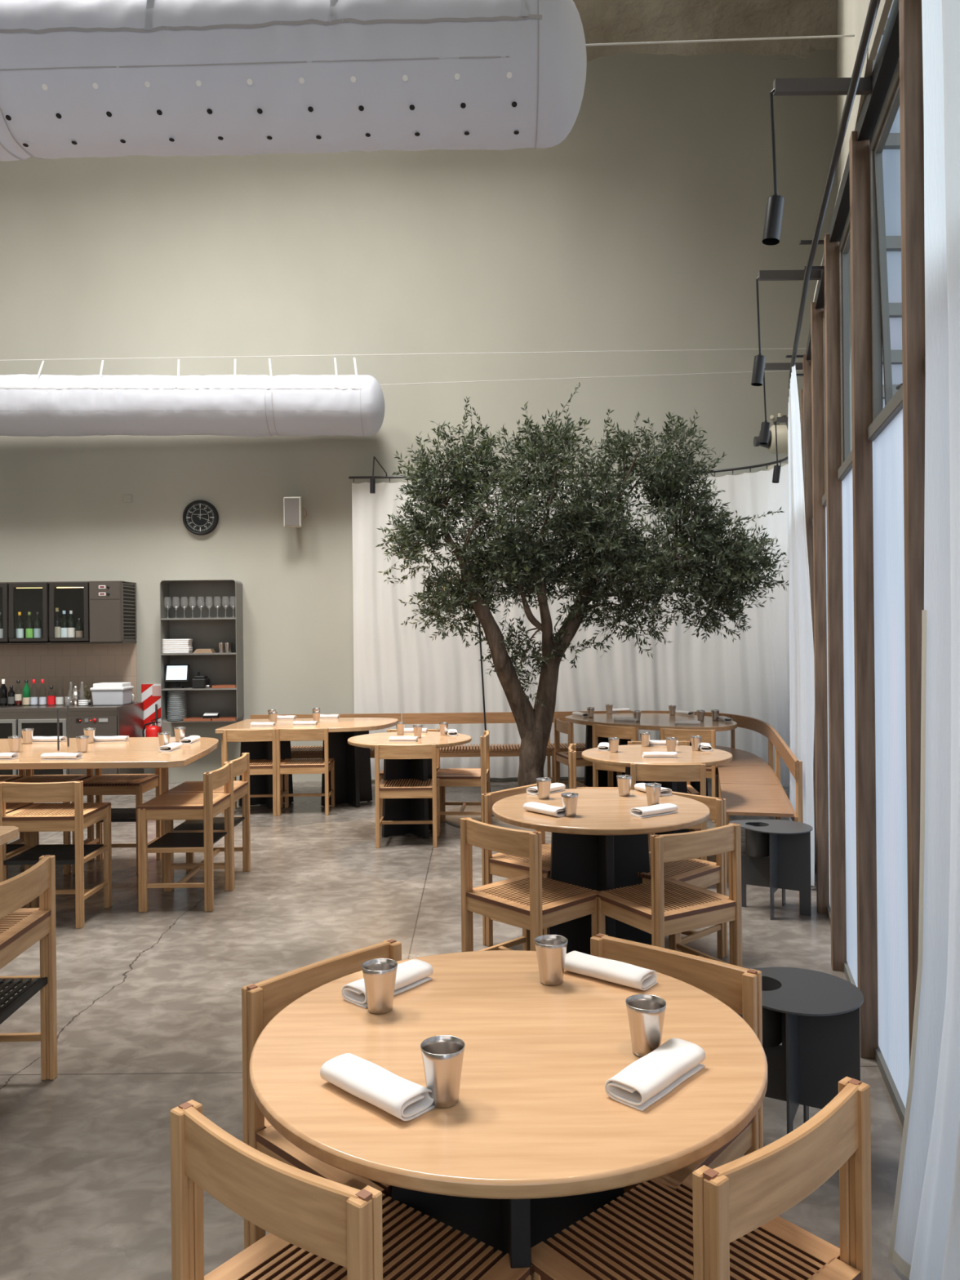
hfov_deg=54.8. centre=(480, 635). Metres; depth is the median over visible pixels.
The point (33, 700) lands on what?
liquor bottle
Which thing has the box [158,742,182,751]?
rolled napkin
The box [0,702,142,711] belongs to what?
countertop
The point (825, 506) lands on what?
window
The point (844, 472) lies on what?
window
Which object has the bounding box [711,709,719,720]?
steel cup
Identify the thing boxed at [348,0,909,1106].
window
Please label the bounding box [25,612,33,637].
wine bottle
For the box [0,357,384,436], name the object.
air duct
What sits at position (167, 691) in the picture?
plate
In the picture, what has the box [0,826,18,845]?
table
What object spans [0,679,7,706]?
liquor bottle
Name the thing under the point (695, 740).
steel cup
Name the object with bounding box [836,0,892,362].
wall
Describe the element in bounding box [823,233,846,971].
wooden post
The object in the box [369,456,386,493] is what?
wall spotlight
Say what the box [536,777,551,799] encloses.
steel cup
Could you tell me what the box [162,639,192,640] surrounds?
folded napkin
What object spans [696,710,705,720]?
steel cup
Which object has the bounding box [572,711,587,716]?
rolled napkin
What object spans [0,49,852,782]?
wall
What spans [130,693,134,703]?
mill
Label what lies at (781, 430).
spotlight
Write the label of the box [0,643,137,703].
tile backsplash
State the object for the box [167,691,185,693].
plate
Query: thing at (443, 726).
steel cup
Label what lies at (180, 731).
steel cup
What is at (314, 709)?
steel cup
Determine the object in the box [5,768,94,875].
chair
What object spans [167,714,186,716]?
plate
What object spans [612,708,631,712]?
rolled napkin
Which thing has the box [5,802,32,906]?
chair
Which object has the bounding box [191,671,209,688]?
receipt printer
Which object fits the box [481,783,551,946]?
dining chair
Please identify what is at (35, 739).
rolled napkin
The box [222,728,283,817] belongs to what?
dining chair
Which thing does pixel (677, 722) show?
rolled napkin
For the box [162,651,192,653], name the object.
folded napkin
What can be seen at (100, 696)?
tub
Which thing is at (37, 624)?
wine bottle
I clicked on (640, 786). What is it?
rolled napkin
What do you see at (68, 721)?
rod
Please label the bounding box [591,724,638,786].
dining chair
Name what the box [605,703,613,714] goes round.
steel cup
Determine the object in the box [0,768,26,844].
chair
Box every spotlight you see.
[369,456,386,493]
[751,270,821,386]
[753,413,788,471]
[759,362,802,444]
[761,77,871,245]
[772,417,800,483]
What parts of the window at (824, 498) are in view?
frame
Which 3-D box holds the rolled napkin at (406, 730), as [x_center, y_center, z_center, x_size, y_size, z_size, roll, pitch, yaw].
[-0.544,0.787,7.672,0.217,0.036,0.080,-1,0,5]
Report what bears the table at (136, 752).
on the floor
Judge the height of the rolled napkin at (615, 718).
0.036 m
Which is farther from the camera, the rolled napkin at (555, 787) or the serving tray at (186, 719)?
the serving tray at (186, 719)
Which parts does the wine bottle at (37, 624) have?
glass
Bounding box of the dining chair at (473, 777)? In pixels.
[436,730,489,831]
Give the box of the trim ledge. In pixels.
[813,53,866,325]
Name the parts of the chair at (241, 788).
leg, leg, seat, leg, backrest, seat rail, leg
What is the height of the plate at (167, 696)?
0.012 m
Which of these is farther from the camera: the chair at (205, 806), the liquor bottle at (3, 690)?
the liquor bottle at (3, 690)
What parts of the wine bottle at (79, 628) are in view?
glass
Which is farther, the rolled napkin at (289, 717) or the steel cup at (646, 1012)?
the rolled napkin at (289, 717)
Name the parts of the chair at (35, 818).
leg, leg, seat rail, backrest, seat, leg, seat rail, leg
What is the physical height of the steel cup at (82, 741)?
0.097 m
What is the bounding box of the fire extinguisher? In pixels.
[142,704,161,737]
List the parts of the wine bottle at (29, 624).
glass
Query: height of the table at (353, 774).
0.750 m
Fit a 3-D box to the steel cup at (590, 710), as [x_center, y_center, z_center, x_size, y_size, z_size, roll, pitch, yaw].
[1.064,0.741,8.895,0.077,0.097,0.077,-1,0,-8]
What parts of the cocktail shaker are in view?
lid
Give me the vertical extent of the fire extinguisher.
0.547 m
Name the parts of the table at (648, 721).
plate, plate, plate, plate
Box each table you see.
[0,737,218,883]
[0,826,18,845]
[215,717,398,813]
[248,950,768,1275]
[347,731,471,838]
[492,788,710,955]
[564,712,737,795]
[581,744,732,835]
[728,819,813,919]
[738,967,863,1133]
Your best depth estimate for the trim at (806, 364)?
6.06 m
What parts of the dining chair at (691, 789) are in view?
backrest, leg, seat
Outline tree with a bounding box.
[375,382,788,786]
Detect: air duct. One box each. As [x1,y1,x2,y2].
[0,0,586,160]
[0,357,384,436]
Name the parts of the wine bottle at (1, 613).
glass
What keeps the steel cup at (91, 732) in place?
on the table at (136, 752)
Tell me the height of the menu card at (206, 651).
0.010 m
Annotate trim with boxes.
[800,389,804,485]
[802,354,816,869]
[810,302,829,913]
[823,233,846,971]
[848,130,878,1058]
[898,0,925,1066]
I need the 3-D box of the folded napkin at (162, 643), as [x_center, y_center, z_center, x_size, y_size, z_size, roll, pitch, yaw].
[-3.211,0.093,9.790,0.294,0.021,0.140,-1,0,0]
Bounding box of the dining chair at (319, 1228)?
[169,1099,532,1279]
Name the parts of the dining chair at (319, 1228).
leg, backrest, leg, seat, leg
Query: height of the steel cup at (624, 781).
0.097 m
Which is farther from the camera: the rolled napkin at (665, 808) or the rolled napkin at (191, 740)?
the rolled napkin at (191, 740)
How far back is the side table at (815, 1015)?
2.76 m
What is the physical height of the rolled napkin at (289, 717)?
0.036 m
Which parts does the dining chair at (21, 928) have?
backrest, seat rail, seat, leg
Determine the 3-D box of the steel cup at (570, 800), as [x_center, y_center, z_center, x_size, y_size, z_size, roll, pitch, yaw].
[0.396,0.747,4.082,0.077,0.097,0.077,-1,0,44]
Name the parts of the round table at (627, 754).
plate, plate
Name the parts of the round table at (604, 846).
plate, plate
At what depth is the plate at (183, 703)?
9.80 m
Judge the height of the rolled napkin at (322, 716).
0.036 m
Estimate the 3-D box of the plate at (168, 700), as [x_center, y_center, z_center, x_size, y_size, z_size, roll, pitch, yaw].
[-3.208,0.699,9.800,0.200,0.012,0.200,-1,0,0]
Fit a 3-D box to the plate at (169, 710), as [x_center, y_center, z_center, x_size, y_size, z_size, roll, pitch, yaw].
[-3.206,0.804,9.800,0.200,0.012,0.200,-1,0,0]
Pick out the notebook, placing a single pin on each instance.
(206, 715)
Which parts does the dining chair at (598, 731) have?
leg, seat rail, backrest, leg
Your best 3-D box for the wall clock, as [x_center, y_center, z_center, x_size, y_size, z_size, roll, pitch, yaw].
[-2.994,-1.262,9.924,0.374,0.374,0.052,-1,0,0]
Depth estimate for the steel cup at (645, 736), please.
6.54 m
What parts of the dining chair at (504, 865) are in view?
leg, seat rail, backrest, seat, leg, leg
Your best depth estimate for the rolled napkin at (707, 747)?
6.29 m
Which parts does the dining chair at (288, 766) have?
leg, leg, backrest, seat rail, seat, leg, seat rail, leg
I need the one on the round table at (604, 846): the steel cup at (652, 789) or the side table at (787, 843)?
the steel cup at (652, 789)
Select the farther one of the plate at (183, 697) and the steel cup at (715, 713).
the plate at (183, 697)
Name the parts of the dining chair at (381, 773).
leg, seat, backrest, leg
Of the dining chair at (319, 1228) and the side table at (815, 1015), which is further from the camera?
the side table at (815, 1015)
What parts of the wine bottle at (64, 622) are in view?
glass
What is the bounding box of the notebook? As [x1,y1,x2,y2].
[202,712,219,718]
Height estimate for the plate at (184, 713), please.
0.012 m
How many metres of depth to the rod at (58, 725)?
5.74 m
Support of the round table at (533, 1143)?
on the floor
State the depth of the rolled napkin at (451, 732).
7.43 m
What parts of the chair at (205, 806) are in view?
leg, leg, seat rail, seat, leg, backrest, seat rail, leg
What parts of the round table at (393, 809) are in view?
plate, plate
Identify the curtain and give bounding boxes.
[351,464,790,788]
[787,365,814,886]
[888,0,959,1279]
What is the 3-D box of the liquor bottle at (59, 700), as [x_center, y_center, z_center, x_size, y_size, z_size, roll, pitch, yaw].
[-4.337,0.590,9.550,0.074,0.261,0.074,-1,0,0]
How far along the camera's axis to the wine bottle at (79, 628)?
9.63 m
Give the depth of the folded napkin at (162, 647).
9.72 m
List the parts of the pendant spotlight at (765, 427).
lamp shade, arm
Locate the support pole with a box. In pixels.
[478,620,493,816]
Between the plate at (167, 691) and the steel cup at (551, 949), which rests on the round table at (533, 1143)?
the steel cup at (551, 949)
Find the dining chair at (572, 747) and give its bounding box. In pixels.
[568,743,617,789]
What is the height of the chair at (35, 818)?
0.788 m
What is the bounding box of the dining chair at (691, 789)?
[627,740,700,831]
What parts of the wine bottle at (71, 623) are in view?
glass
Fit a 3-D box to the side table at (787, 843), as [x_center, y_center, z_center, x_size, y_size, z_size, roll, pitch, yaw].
[1.618,1.296,5.160,0.450,0.475,0.370,-1,0,30]
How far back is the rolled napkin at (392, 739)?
7.01 m
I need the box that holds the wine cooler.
[0,580,137,644]
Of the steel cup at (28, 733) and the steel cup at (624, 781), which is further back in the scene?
the steel cup at (28, 733)
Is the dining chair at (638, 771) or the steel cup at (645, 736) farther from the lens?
the steel cup at (645, 736)
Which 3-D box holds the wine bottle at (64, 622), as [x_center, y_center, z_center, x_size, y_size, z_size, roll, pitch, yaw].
[-4.338,-0.109,9.660,0.074,0.300,0.074,-1,0,0]
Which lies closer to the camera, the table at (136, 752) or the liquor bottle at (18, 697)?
the table at (136, 752)
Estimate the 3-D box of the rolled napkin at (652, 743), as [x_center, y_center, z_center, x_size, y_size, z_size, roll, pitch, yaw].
[1.306,0.769,6.627,0.217,0.036,0.080,-1,0,5]
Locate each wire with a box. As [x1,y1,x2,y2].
[0,347,806,360]
[379,369,802,385]
[585,34,854,46]
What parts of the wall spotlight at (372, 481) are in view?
lamp shade, stem, arm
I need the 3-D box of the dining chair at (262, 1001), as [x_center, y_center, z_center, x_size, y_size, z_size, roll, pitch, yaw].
[-0.234,1.174,2.129,0.434,0.758,0.450,-1,0,43]
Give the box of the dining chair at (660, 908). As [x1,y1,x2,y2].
[593,822,742,967]
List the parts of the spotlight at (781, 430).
knob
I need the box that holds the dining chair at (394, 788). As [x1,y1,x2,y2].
[374,743,439,848]
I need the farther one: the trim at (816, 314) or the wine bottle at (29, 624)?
the wine bottle at (29, 624)
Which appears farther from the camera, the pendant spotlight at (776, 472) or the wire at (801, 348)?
the wire at (801, 348)
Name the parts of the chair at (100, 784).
leg, leg, seat rail, seat, leg, seat rail, leg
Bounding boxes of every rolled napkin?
[0,752,18,759]
[32,736,66,742]
[40,752,83,759]
[93,735,128,742]
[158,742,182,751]
[179,735,200,744]
[250,722,275,726]
[276,715,296,719]
[292,720,318,725]
[320,714,339,718]
[320,1053,435,1120]
[341,959,433,1008]
[388,736,417,742]
[404,728,427,733]
[447,728,457,736]
[523,801,564,817]
[526,782,565,795]
[564,951,657,990]
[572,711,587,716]
[597,742,609,751]
[604,1038,705,1111]
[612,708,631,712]
[613,716,636,721]
[630,803,678,817]
[634,782,672,795]
[642,751,677,758]
[648,740,678,746]
[675,710,694,715]
[675,720,701,725]
[699,742,712,751]
[718,715,733,721]
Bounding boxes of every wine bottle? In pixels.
[0,612,3,638]
[15,612,23,638]
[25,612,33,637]
[33,611,41,637]
[54,608,60,637]
[60,610,67,637]
[67,610,75,637]
[75,617,83,637]
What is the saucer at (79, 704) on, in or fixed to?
on the counter at (126, 719)
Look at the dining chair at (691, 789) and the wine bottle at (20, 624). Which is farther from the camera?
the wine bottle at (20, 624)
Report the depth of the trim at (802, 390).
6.93 m
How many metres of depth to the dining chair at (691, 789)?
6.79 m
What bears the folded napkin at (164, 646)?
on the folded napkin at (162, 647)
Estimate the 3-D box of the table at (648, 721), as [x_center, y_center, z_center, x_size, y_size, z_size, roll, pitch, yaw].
[1.640,1.159,8.682,1.734,0.750,1.190,-1,0,45]
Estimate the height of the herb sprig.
0.204 m
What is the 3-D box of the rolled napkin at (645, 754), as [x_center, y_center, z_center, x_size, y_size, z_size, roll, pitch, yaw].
[1.160,0.770,5.979,0.217,0.036,0.080,-1,0,4]
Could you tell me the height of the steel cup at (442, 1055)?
0.097 m
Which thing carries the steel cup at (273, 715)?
on the table at (353, 774)
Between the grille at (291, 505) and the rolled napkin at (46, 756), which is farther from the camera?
the grille at (291, 505)
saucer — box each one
[78,699,88,702]
[78,703,88,706]
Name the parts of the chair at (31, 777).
leg, seat, leg, leg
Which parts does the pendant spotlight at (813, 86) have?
lamp shade, arm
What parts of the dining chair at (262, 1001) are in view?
leg, seat rail, backrest, seat, leg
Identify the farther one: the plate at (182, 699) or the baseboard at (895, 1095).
the plate at (182, 699)
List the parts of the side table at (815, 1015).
leg plate, leg plate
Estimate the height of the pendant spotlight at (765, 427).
0.552 m
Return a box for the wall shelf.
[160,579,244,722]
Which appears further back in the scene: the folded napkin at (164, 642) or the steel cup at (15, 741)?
the folded napkin at (164, 642)
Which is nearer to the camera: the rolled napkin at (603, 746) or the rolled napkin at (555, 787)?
the rolled napkin at (555, 787)
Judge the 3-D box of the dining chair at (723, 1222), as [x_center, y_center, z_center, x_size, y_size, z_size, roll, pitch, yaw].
[0.383,1.167,1.638,0.450,0.758,0.434,-1,0,-40]
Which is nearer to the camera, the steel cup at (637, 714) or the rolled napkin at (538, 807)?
the rolled napkin at (538, 807)
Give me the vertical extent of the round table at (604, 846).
0.750 m
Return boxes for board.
[141,684,161,737]
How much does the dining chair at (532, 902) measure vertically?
0.758 m
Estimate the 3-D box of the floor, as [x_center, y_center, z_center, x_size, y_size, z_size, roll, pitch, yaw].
[0.966,1.600,3.050,16.100,0.120,14.300,-1,0,0]
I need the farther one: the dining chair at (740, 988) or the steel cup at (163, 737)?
the steel cup at (163, 737)
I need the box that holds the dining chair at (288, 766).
[275,727,334,815]
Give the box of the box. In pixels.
[89,682,133,705]
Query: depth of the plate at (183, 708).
9.80 m
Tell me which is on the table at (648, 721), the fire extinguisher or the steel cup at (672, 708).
the steel cup at (672, 708)
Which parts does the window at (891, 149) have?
panel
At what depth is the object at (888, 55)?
3.19 m
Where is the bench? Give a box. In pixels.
[250,711,803,883]
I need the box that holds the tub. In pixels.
[91,688,132,705]
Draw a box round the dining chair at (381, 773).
[379,728,439,827]
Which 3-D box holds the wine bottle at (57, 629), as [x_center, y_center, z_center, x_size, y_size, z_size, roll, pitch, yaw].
[-4.410,-0.123,9.660,0.074,0.330,0.074,-1,0,0]
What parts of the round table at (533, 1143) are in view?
plate, plate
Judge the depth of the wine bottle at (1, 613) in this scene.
9.64 m
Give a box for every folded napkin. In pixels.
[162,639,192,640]
[162,640,192,643]
[162,643,191,644]
[162,644,191,647]
[162,647,192,648]
[162,648,192,651]
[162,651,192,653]
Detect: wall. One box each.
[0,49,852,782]
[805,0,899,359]
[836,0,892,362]
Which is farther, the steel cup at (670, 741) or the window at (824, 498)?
the steel cup at (670, 741)
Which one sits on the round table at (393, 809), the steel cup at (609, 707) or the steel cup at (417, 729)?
the steel cup at (417, 729)
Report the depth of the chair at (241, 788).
6.00 m
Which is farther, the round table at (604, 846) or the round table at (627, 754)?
the round table at (627, 754)
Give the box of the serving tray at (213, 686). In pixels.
[211,684,236,688]
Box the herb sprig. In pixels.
[83,685,92,704]
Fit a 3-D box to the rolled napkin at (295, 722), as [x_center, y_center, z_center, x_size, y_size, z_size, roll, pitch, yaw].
[-1.587,0.798,8.422,0.217,0.036,0.080,-1,0,6]
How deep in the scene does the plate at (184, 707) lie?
9.81 m
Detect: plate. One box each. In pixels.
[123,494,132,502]
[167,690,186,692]
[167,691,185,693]
[167,693,186,695]
[167,696,186,697]
[167,697,186,699]
[167,698,186,701]
[167,702,186,703]
[167,702,186,705]
[167,704,186,706]
[167,706,186,709]
[167,708,186,711]
[167,710,186,712]
[167,712,186,715]
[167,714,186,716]
[167,715,186,718]
[167,716,185,719]
[167,719,182,720]
[168,700,186,702]
[168,706,186,707]
[168,711,186,713]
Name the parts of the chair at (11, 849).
seat, leg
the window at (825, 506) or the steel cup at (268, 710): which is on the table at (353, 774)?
the steel cup at (268, 710)
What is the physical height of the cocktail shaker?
0.200 m
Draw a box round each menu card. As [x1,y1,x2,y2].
[194,650,214,652]
[195,649,214,651]
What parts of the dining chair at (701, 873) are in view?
seat rail, leg, leg, seat, backrest, seat rail, leg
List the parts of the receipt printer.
lid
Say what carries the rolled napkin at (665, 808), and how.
on the round table at (604, 846)
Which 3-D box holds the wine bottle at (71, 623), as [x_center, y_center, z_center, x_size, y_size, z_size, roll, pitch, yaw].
[-4.266,-0.109,9.660,0.074,0.300,0.074,-1,0,0]
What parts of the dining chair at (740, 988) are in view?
leg, seat rail, backrest, seat, seat rail, leg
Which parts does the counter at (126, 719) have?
pane, fridge door, pane, fridge door, control panel, panel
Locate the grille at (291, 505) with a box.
[284,497,299,525]
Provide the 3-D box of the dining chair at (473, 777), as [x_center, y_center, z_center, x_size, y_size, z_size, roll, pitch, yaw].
[-0.142,1.173,7.514,0.434,0.758,0.450,-1,0,4]
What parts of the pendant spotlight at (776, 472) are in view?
lamp shade, arm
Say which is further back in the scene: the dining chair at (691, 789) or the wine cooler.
the wine cooler
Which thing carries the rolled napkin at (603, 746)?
on the round table at (627, 754)
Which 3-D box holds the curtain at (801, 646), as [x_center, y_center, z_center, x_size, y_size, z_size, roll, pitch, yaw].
[2.380,-0.074,6.981,0.126,3.140,2.996,-1,0,17]
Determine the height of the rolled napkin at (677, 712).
0.036 m
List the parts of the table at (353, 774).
leg, plate, plate, plate, plate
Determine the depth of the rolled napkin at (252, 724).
8.32 m
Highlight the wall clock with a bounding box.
[182,499,218,535]
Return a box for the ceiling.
[573,0,836,62]
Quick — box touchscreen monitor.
[164,664,189,688]
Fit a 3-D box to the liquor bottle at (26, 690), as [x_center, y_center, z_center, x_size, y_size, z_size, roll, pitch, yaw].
[-4.678,0.592,9.550,0.074,0.265,0.074,-1,0,0]
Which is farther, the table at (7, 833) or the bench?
the bench
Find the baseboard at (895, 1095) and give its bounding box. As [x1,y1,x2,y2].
[826,906,905,1127]
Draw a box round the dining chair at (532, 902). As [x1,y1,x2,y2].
[460,817,599,951]
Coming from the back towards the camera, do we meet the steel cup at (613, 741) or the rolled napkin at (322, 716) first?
the rolled napkin at (322, 716)
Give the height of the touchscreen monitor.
0.251 m
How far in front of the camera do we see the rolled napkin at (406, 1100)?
1.58 m
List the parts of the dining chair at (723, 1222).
leg, seat, leg, backrest, leg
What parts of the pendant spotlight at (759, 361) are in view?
lamp shade, arm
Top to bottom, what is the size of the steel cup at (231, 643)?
0.106 m
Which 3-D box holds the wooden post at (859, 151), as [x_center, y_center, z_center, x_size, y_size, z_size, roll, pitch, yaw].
[1.405,-0.149,3.392,0.060,3.370,0.070,-1,0,15]
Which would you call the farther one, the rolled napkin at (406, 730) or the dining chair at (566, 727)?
the dining chair at (566, 727)
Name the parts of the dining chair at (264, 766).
leg, leg, backrest, seat rail, seat, leg, leg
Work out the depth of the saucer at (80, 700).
9.44 m
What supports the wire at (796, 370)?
attached to the wall at (851, 15)
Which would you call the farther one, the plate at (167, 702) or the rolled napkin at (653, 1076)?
the plate at (167, 702)
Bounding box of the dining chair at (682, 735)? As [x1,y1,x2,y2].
[660,728,719,822]
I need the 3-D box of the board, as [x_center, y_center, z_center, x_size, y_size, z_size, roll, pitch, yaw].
[-3.527,0.827,9.944,0.211,0.609,0.011,-1,0,0]
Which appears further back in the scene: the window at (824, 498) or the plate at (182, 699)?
the plate at (182, 699)
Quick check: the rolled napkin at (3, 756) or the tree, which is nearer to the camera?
the rolled napkin at (3, 756)
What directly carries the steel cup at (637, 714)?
on the table at (648, 721)
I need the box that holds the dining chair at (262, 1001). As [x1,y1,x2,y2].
[241,938,401,1249]
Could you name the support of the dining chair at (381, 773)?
on the floor
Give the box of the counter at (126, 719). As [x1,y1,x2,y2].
[0,702,143,776]
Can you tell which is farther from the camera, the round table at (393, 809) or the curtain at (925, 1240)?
the round table at (393, 809)
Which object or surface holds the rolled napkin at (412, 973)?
on the round table at (533, 1143)
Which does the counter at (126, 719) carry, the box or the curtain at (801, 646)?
the box
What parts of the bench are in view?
backrest, seat rail, slatted seat, backrest, seat rail, seat rail, post, leg, seat rail, backrest, backrest, leg, leg, board seat, leg, post, board seat, board seat, backrest, board seat, post, post, seat rail, backrest, post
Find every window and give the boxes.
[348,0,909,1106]
[812,506,829,870]
[822,306,842,906]
[837,209,873,987]
[871,10,902,760]
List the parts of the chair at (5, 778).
seat, leg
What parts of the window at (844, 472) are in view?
sash, frame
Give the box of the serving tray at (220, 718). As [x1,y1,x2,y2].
[211,716,239,720]
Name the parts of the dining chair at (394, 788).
leg, leg, seat rail, backrest, seat, leg, leg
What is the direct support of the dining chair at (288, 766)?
on the floor
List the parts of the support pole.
rod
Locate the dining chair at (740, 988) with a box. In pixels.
[590,933,763,1193]
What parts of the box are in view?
lid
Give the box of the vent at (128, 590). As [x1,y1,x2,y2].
[120,582,136,639]
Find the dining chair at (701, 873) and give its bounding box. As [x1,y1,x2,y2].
[637,791,727,958]
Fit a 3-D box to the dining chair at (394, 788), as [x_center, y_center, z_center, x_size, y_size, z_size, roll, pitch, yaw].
[-0.543,1.177,6.989,0.450,0.758,0.434,-1,0,0]
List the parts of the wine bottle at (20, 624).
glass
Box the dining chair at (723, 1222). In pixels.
[530,1076,871,1279]
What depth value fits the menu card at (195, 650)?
9.71 m
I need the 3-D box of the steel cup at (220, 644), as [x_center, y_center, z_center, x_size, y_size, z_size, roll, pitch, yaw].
[-2.727,0.131,9.760,0.062,0.106,0.062,-1,0,-20]
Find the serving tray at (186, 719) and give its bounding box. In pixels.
[182,717,211,721]
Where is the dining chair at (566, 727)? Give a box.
[554,718,613,789]
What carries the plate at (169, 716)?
on the plate at (184, 717)
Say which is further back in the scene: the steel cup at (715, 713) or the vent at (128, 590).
the vent at (128, 590)
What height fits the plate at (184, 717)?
0.012 m
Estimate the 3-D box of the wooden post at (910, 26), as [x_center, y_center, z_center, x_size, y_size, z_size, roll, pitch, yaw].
[1.200,-0.147,2.532,0.060,3.370,0.070,-1,0,15]
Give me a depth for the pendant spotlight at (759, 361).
4.71 m
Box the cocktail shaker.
[71,685,79,705]
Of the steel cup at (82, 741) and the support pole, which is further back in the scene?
the support pole
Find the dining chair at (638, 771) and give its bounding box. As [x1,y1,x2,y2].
[630,762,706,888]
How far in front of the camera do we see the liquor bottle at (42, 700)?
9.52 m
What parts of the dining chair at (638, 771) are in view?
leg, backrest, seat rail, leg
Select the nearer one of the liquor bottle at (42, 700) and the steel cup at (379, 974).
the steel cup at (379, 974)
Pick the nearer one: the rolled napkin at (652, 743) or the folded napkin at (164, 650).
the rolled napkin at (652, 743)
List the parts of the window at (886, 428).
curtain rail, frame, sash, stay arm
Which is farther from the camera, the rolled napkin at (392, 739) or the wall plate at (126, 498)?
the wall plate at (126, 498)
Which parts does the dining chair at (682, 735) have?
leg, backrest, seat rail, seat, leg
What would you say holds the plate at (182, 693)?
on the plate
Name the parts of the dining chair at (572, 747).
backrest, leg, seat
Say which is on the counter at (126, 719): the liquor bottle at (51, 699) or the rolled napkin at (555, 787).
the liquor bottle at (51, 699)
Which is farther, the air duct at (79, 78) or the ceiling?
the ceiling
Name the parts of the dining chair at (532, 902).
leg, seat rail, backrest, leg, seat, leg, seat rail, leg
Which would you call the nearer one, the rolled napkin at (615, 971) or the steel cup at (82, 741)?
the rolled napkin at (615, 971)
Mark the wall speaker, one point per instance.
(292, 505)
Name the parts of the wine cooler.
door, door, panel, door, service panel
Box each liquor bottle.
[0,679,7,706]
[8,685,15,706]
[14,680,22,705]
[22,680,30,706]
[30,679,37,704]
[39,679,46,704]
[47,685,55,704]
[55,690,63,704]
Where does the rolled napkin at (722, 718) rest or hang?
on the table at (648, 721)
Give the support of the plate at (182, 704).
on the plate at (168, 706)
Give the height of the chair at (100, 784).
0.788 m
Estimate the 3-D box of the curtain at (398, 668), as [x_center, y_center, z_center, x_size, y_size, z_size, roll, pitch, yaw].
[0.922,-0.069,9.547,4.412,3.120,1.004,-1,0,17]
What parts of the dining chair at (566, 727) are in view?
leg, seat rail, backrest, seat, leg, seat rail, leg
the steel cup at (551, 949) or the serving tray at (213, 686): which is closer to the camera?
the steel cup at (551, 949)
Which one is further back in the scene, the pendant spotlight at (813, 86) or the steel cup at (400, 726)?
the steel cup at (400, 726)
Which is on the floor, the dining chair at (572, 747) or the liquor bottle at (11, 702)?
the dining chair at (572, 747)
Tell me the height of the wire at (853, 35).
0.018 m
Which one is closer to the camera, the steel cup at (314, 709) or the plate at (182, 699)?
the steel cup at (314, 709)
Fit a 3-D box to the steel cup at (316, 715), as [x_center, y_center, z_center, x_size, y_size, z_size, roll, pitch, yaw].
[-1.536,0.767,8.698,0.077,0.097,0.077,-1,0,19]
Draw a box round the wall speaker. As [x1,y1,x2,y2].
[283,496,306,528]
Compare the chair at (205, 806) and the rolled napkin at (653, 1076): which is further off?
the chair at (205, 806)
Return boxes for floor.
[0,776,909,1279]
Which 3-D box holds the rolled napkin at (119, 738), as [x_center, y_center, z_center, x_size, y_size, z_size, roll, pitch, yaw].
[-2.477,0.695,6.215,0.217,0.036,0.080,-1,0,-5]
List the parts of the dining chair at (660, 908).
leg, seat rail, leg, seat, leg, backrest, seat rail, leg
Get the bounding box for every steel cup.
[8,735,22,752]
[21,728,34,743]
[75,735,88,752]
[83,728,95,743]
[157,732,170,746]
[173,726,186,742]
[217,642,224,653]
[224,642,230,653]
[229,642,232,653]
[267,709,275,719]
[269,711,277,722]
[312,707,319,711]
[312,711,320,722]
[361,958,397,1013]
[395,721,404,734]
[413,724,422,737]
[420,1035,465,1108]
[439,722,448,735]
[534,934,568,986]
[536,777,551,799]
[560,792,578,817]
[586,706,594,717]
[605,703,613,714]
[608,737,619,752]
[616,774,631,796]
[625,994,666,1057]
[632,710,640,721]
[640,732,650,746]
[644,782,661,805]
[665,737,676,751]
[668,705,675,715]
[690,735,702,751]
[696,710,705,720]
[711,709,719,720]
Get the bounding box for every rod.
[57,708,59,750]
[66,706,69,746]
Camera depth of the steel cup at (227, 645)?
9.74 m
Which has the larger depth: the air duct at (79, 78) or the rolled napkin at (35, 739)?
the rolled napkin at (35, 739)
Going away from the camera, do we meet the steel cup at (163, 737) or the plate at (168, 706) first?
the steel cup at (163, 737)
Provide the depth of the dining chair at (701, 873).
4.41 m
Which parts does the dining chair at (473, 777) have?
leg, leg, seat rail, seat, leg, leg, backrest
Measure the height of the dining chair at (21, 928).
0.788 m
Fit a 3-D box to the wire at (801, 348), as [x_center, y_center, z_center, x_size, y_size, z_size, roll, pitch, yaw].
[-1.683,-2.803,9.280,10.491,0.007,0.007,-1,0,1]
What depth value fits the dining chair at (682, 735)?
7.61 m
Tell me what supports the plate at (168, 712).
on the plate at (184, 713)

